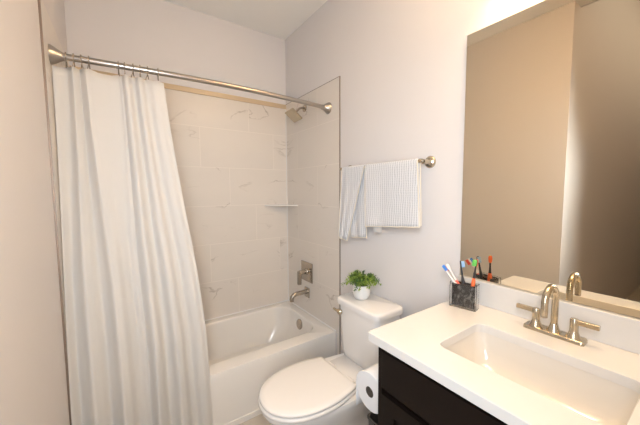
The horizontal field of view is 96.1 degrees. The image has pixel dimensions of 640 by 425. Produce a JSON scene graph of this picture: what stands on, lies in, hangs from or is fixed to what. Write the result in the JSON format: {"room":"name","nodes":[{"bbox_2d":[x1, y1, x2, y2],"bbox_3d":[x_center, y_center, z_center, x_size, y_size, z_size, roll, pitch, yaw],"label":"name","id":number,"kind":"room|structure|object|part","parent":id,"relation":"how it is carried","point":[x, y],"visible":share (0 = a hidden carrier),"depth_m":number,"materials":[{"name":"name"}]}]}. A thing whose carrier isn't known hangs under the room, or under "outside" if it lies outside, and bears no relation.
{"room":"bathroom","nodes":[
{"label":"bathroom","id":0,"kind":"room"},
{"bbox_2d":[0,0,69,424],"bbox_3d":[-1.117,-0.048,1.120,0.120,2.729,1.617,-3,5,-34],"label":"wall","id":1,"kind":"structure","parent":0,"point":[33,382],"depth_m":0.87,"materials":[{"name":"paint"}]},
{"bbox_2d":[38,0,71,424],"bbox_3d":[-1.081,0.165,1.188,0.008,2.294,0.005,-3,5,-34],"label":"trim","id":2,"kind":"structure","parent":1,"relation":"attached to","point":[39,1],"depth_m":1.17,"materials":[{"name":"tile"}]},
{"bbox_3d":[-1.304,0.207,1.516,0.006,2.164,0.783,-3,5,-34],"label":"tile panel","id":3,"kind":"part","parent":1,"relation":"part of","materials":[{"name":"stone"}]},
{"bbox_2d":[48,44,331,113],"bbox_3d":[-0.545,-0.713,1.644,1.476,0.082,0.095,-3,5,-34],"label":"curtain rod","id":4,"kind":"object","parent":1,"relation":"attached to","point":[56,56],"visible":0.99,"depth_m":1.46,"materials":[{"name":"silver metal"}]},
{"bbox_2d":[52,65,212,424],"bbox_3d":[-0.869,0.291,1.411,0.582,1.886,0.165,-3,5,-34],"label":"shower curtain","id":5,"kind":"object","parent":4,"relation":"hanging from","point":[137,349],"visible":1,"depth_m":1.37,"materials":[{"name":"white fabric"}]},
{"bbox_2d":[64,0,287,319],"bbox_3d":[-1.001,-0.135,2.256,1.606,2.729,0.156,-3,5,-34],"label":"wall","id":6,"kind":"structure","parent":0,"point":[229,145],"depth_m":2.29,"materials":[{"name":"paint"}]},
{"bbox_3d":[-0.917,-0.911,2.171,1.476,0.038,0.012,-3,5,-34],"label":"cap trim","id":7,"kind":"part","parent":6,"relation":"part of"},
{"bbox_3d":[-0.913,-0.009,2.242,1.477,1.773,0.006,-3,5,-34],"label":"panel","id":8,"kind":"part","parent":6,"relation":"part of","materials":[{"name":"tile"}]},
{"bbox_2d":[205,109,335,330],"bbox_3d":[-0.701,0.010,1.939,1.475,1.762,0.737,-3,5,-34],"label":"trim","id":9,"kind":"structure","parent":6,"relation":"attached to","point":[285,109],"depth_m":2.60,"materials":[{"name":"white"}]},
{"bbox_2d":[265,204,297,205],"bbox_3d":[-0.339,-0.061,2.508,0.223,0.012,0.196,-3,5,-34],"label":"corner shelf","id":10,"kind":"object","parent":6,"relation":"attached to","point":[275,204],"visible":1,"depth_m":2.52,"materials":[{"name":"white ceramic"}]},
{"bbox_2d":[164,0,326,39],"bbox_3d":[-0.224,-1.473,1.136,1.747,0.100,2.720,-3,5,-34],"label":"ceiling","id":11,"kind":"structure","parent":0,"point":[276,18],"depth_m":2.15,"materials":[{"name":"paint"}]},
{"bbox_2d":[239,414,271,424],"bbox_3d":[-1.652,1.432,0.363,5.250,0.100,2.720,-3,5,-34],"label":"floor","id":12,"kind":"structure","parent":0,"point":[260,419],"depth_m":1.75,"materials":[{"name":"tile"}]},
{"bbox_2d":[205,301,335,424],"bbox_3d":[-0.694,1.069,2.013,1.473,0.363,0.740,-3,5,-34],"label":"bathtub","id":13,"kind":"object","parent":12,"relation":"on","point":[245,349],"visible":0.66,"depth_m":2.03,"materials":[{"name":"white ceramic"}]},
{"bbox_3d":[-0.171,0.924,2.381,0.020,0.084,0.084,-3,5,-34],"label":"overflow plate","id":14,"kind":"part","parent":13,"relation":"part of","materials":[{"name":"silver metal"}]},
{"bbox_2d":[258,292,402,424],"bbox_3d":[0.056,0.898,1.522,0.786,0.768,0.384,-3,5,-34],"label":"toilet","id":15,"kind":"object","parent":12,"relation":"on","point":[318,390],"visible":0.87,"depth_m":1.46,"materials":[{"name":"white ceramic"}]},
{"bbox_3d":[-0.084,0.877,1.416,0.438,0.019,0.370,-3,5,-34],"label":"seat","id":16,"kind":"part","parent":15,"relation":"part of","materials":[{"name":"white plastic"}]},
{"bbox_3d":[-0.083,0.854,1.415,0.432,0.022,0.366,-3,5,-34],"label":"lid","id":17,"kind":"part","parent":15,"relation":"part of","materials":[{"name":"white plastic"}]},
{"bbox_3d":[0.026,1.084,1.507,0.690,0.400,0.368,-3,5,-34],"label":"bowl","id":18,"kind":"part","parent":15,"relation":"part of","materials":[{"name":"white ceramic"}]},
{"bbox_3d":[0.105,0.585,1.707,0.064,0.037,0.024,4,6,43],"label":"flush lever","id":19,"kind":"part","parent":15,"relation":"part of","materials":[{"name":"silver metal"}]},
{"bbox_2d":[341,270,380,299],"bbox_3d":[0.231,0.417,1.676,0.219,0.166,0.211,-1,4,-6],"label":"potted plant","id":20,"kind":"object","parent":15,"relation":"on","point":[361,284],"visible":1,"depth_m":1.64,"materials":[{"name":"green plant"}]},
{"bbox_3d":[0.241,0.458,1.675,0.103,0.083,0.103,-3,5,-34],"label":"pot","id":21,"kind":"part","parent":20,"relation":"part of","materials":[{"name":"white ceramic"}]},
{"bbox_3d":[0.279,0.709,1.655,0.190,0.338,0.332,-3,5,-34],"label":"tank","id":22,"kind":"part","parent":15,"relation":"part of","materials":[{"name":"white ceramic"}]},
{"bbox_3d":[0.276,0.523,1.640,0.218,0.041,0.348,-3,5,-34],"label":"tank lid","id":23,"kind":"part","parent":15,"relation":"part of","materials":[{"name":"white ceramic"}]},
{"bbox_2d":[367,412,377,424],"bbox_3d":[0.366,1.102,1.286,0.250,0.391,0.210,-3,5,-34],"label":"waste bin","id":24,"kind":"object","parent":12,"relation":"on","point":[372,417],"visible":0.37,"depth_m":1.30,"materials":[{"name":"grey plastic"}]},
{"bbox_2d":[378,347,507,424],"bbox_3d":[0.647,0.890,0.860,0.552,0.877,0.772,-3,5,-34],"label":"vanity cabinet","id":25,"kind":"object","parent":12,"relation":"on","point":[406,395],"visible":0.35,"depth_m":0.87,"materials":[{"name":"brown wood"}]},
{"bbox_3d":[0.324,0.924,0.864,0.020,0.588,0.366,-3,5,-34],"label":"door","id":26,"kind":"part","parent":25,"relation":"part of","materials":[{"name":"brown wood"}]},
{"bbox_2d":[368,275,639,424],"bbox_3d":[0.630,0.386,0.822,0.577,0.131,0.808,-3,5,-34],"label":"countertop","id":27,"kind":"structure","parent":25,"relation":"on","point":[420,339],"depth_m":0.88,"materials":[{"name":"white stone"}]},
{"bbox_2d":[449,280,479,311],"bbox_3d":[0.599,0.342,1.196,0.104,0.102,0.054,4,6,43],"label":"toothbrush holder","id":28,"kind":"object","parent":27,"relation":"on","point":[462,296],"visible":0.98,"depth_m":1.17,"materials":[{"name":"black plastic"}]},
{"bbox_2d":[441,265,455,282],"bbox_3d":[0.571,0.304,1.209,0.020,0.152,0.132,-4,6,-39],"label":"toothbrush","id":29,"kind":"object","parent":28,"relation":"in","point":[444,268],"visible":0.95,"depth_m":1.23,"materials":[{"name":"white plastic"}]},
{"bbox_2d":[445,264,459,283],"bbox_3d":[0.584,0.303,1.224,0.019,0.151,0.122,-3,5,-30],"label":"toothbrush","id":30,"kind":"object","parent":28,"relation":"in","point":[446,265],"visible":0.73,"depth_m":1.24,"materials":[{"name":"white plastic"}]},
{"bbox_3d":[0.584,0.303,1.220,0.014,0.151,0.113,-3,5,-32],"label":"handle","id":31,"kind":"part","parent":30,"relation":"part of","materials":[{"name":"white plastic"}]},
{"bbox_2d":[460,261,464,284],"bbox_3d":[0.605,0.292,1.215,0.020,0.172,0.041,-1,4,-3],"label":"toothbrush","id":32,"kind":"object","parent":28,"relation":"in","point":[462,263],"visible":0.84,"depth_m":1.21,"materials":[{"name":"black plastic"}]},
{"bbox_3d":[0.604,0.292,1.215,0.013,0.172,0.042,-2,5,-23],"label":"handle","id":33,"kind":"part","parent":32,"relation":"part of","materials":[{"name":"black plastic"}]},
{"bbox_2d":[471,259,477,285],"bbox_3d":[0.632,0.286,1.185,0.032,0.188,0.017,-1,4,-11],"label":"toothbrush","id":34,"kind":"object","parent":28,"relation":"in","point":[474,262],"visible":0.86,"depth_m":1.18,"materials":[{"name":"black plastic"}]},
{"bbox_3d":[0.631,0.286,1.185,0.031,0.187,0.015,-1,4,-13],"label":"handle","id":35,"kind":"part","parent":34,"relation":"part of","materials":[{"name":"black plastic"}]},
{"bbox_2d":[445,332,639,424],"bbox_3d":[0.593,0.520,0.823,0.312,0.135,0.460,-3,5,-34],"label":"sink basin","id":36,"kind":"object","parent":27,"relation":"in","point":[600,400],"visible":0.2,"depth_m":0.87,"materials":[{"name":"ceramic"}]},
{"bbox_2d":[516,284,600,346],"bbox_3d":[0.751,0.321,0.938,0.130,0.182,0.223,-3,5,-34],"label":"faucet","id":37,"kind":"object","parent":27,"relation":"on","point":[572,336],"visible":1,"depth_m":0.94,"materials":[{"name":"silver metal"}]},
{"bbox_3d":[0.741,0.341,1.026,0.015,0.015,0.070,-3,5,-34],"label":"lever","id":38,"kind":"part","parent":37,"relation":"part of","materials":[{"name":"silver metal"}]},
{"bbox_3d":[0.756,0.365,1.007,0.046,0.063,0.046,-3,5,-34],"label":"handle","id":39,"kind":"part","parent":37,"relation":"part of","materials":[{"name":"silver metal"}]},
{"bbox_3d":[0.750,0.316,0.937,0.127,0.172,0.044,-3,5,-34],"label":"spout","id":40,"kind":"part","parent":37,"relation":"part of","materials":[{"name":"silver metal"}]},
{"bbox_3d":[0.785,0.403,0.967,0.050,0.012,0.164,-3,5,-34],"label":"plate","id":41,"kind":"part","parent":37,"relation":"part of","materials":[{"name":"silver metal"}]},
{"bbox_3d":[0.814,0.371,0.922,0.046,0.063,0.046,-3,5,-34],"label":"handle","id":42,"kind":"part","parent":37,"relation":"part of","materials":[{"name":"silver metal"}]},
{"bbox_3d":[0.828,0.349,0.900,0.015,0.015,0.070,-3,5,-34],"label":"lever","id":43,"kind":"part","parent":37,"relation":"part of","materials":[{"name":"silver metal"}]},
{"bbox_2d":[285,0,544,354],"bbox_3d":[0.443,-0.100,1.693,0.150,2.729,2.720,-3,5,-34],"label":"wall","id":44,"kind":"structure","parent":0,"point":[400,65],"depth_m":1.67,"materials":[{"name":"paint"}]},
{"bbox_2d":[285,105,306,122],"bbox_3d":[-0.184,-0.796,2.279,0.158,0.145,0.114,-3,5,-34],"label":"shower fixture","id":45,"kind":"object","parent":44,"relation":"attached to","point":[292,113],"visible":0.98,"depth_m":2.27,"materials":[{"name":"silver metal"}]},
{"bbox_2d":[290,286,309,301],"bbox_3d":[-0.175,0.678,2.380,0.168,0.090,0.070,-3,5,-34],"label":"tub spout","id":46,"kind":"object","parent":44,"relation":"attached to","point":[306,291],"visible":1,"depth_m":2.38,"materials":[{"name":"silver metal"}]},
{"bbox_2d":[297,260,312,284],"bbox_3d":[-0.145,0.505,2.388,0.092,0.180,0.172,-3,5,-34],"label":"shower valve","id":47,"kind":"object","parent":44,"relation":"attached to","point":[306,272],"visible":1,"depth_m":2.37,"materials":[{"name":"silver metal"}]},
{"bbox_3d":[-0.170,0.540,2.374,0.031,0.113,0.024,-3,5,-34],"label":"lever","id":48,"kind":"part","parent":47,"relation":"part of","materials":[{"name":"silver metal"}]},
{"bbox_3d":[-0.141,0.495,2.390,0.068,0.056,0.056,-3,5,-34],"label":"stem","id":49,"kind":"part","parent":47,"relation":"part of","materials":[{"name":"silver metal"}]},
{"bbox_3d":[-0.082,-0.040,2.338,0.006,1.811,0.783,-3,5,-34],"label":"panel","id":50,"kind":"part","parent":44,"relation":"part of","materials":[{"name":"tile"}]},
{"bbox_2d":[286,76,340,353],"bbox_3d":[-0.079,0.135,2.348,0.008,2.167,0.780,-3,5,-34],"label":"trim","id":51,"kind":"structure","parent":44,"relation":"attached to","point":[338,76],"depth_m":2.04,"materials":[{"name":"metal"}]},
{"bbox_2d":[340,156,435,170],"bbox_3d":[0.337,-0.264,1.636,0.085,0.060,0.663,-3,5,-34],"label":"towel bar","id":52,"kind":"object","parent":44,"relation":"attached to","point":[430,161],"visible":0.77,"depth_m":1.39,"materials":[{"name":"silver metal"}]},
{"bbox_2d":[338,165,366,240],"bbox_3d":[0.195,-0.052,1.795,0.042,0.472,0.246,-3,5,-34],"label":"hand towel","id":53,"kind":"object","parent":52,"relation":"hanging from","point":[352,192],"visible":0.96,"depth_m":1.78,"materials":[{"name":"white fabric"}]},
{"bbox_2d":[365,158,421,232],"bbox_3d":[0.375,-0.076,1.528,0.044,0.386,0.390,-3,5,-34],"label":"hand towel","id":54,"kind":"object","parent":52,"relation":"hanging from","point":[392,189],"visible":1,"depth_m":1.50,"materials":[{"name":"white fabric"}]},
{"bbox_3d":[0.507,-0.246,1.388,0.085,0.060,0.060,-3,5,-34],"label":"post","id":55,"kind":"part","parent":52,"relation":"part of","materials":[{"name":"silver metal"}]},
{"bbox_2d":[457,275,639,354],"bbox_3d":[0.858,0.357,0.976,0.024,0.101,0.808,-3,5,-34],"label":"backsplash","id":56,"kind":"structure","parent":44,"relation":"attached to","point":[621,331],"depth_m":0.97,"materials":[{"name":"white stone"}]},
{"bbox_2d":[460,0,639,318],"bbox_3d":[0.861,-0.213,0.938,0.010,1.038,0.800,-3,5,-34],"label":"wall mirror","id":57,"kind":"object","parent":44,"relation":"attached to","point":[551,189],"visible":0.94,"depth_m":0.99,"materials":[{"name":"mirror"}]},
{"bbox_3d":[0.280,0.679,1.121,0.146,0.044,0.096,-3,5,-34],"label":"toilet paper holder","id":58,"kind":"object","parent":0,"visible":0},
{"bbox_2d":[356,363,377,413],"bbox_3d":[0.234,0.704,1.142,0.106,0.180,0.155,-3,5,-34],"label":"toilet paper roll","id":59,"kind":"object","parent":58,"relation":"on","point":[367,378],"visible":0.44,"depth_m":1.12,"materials":[{"name":"paper"}]}
]}

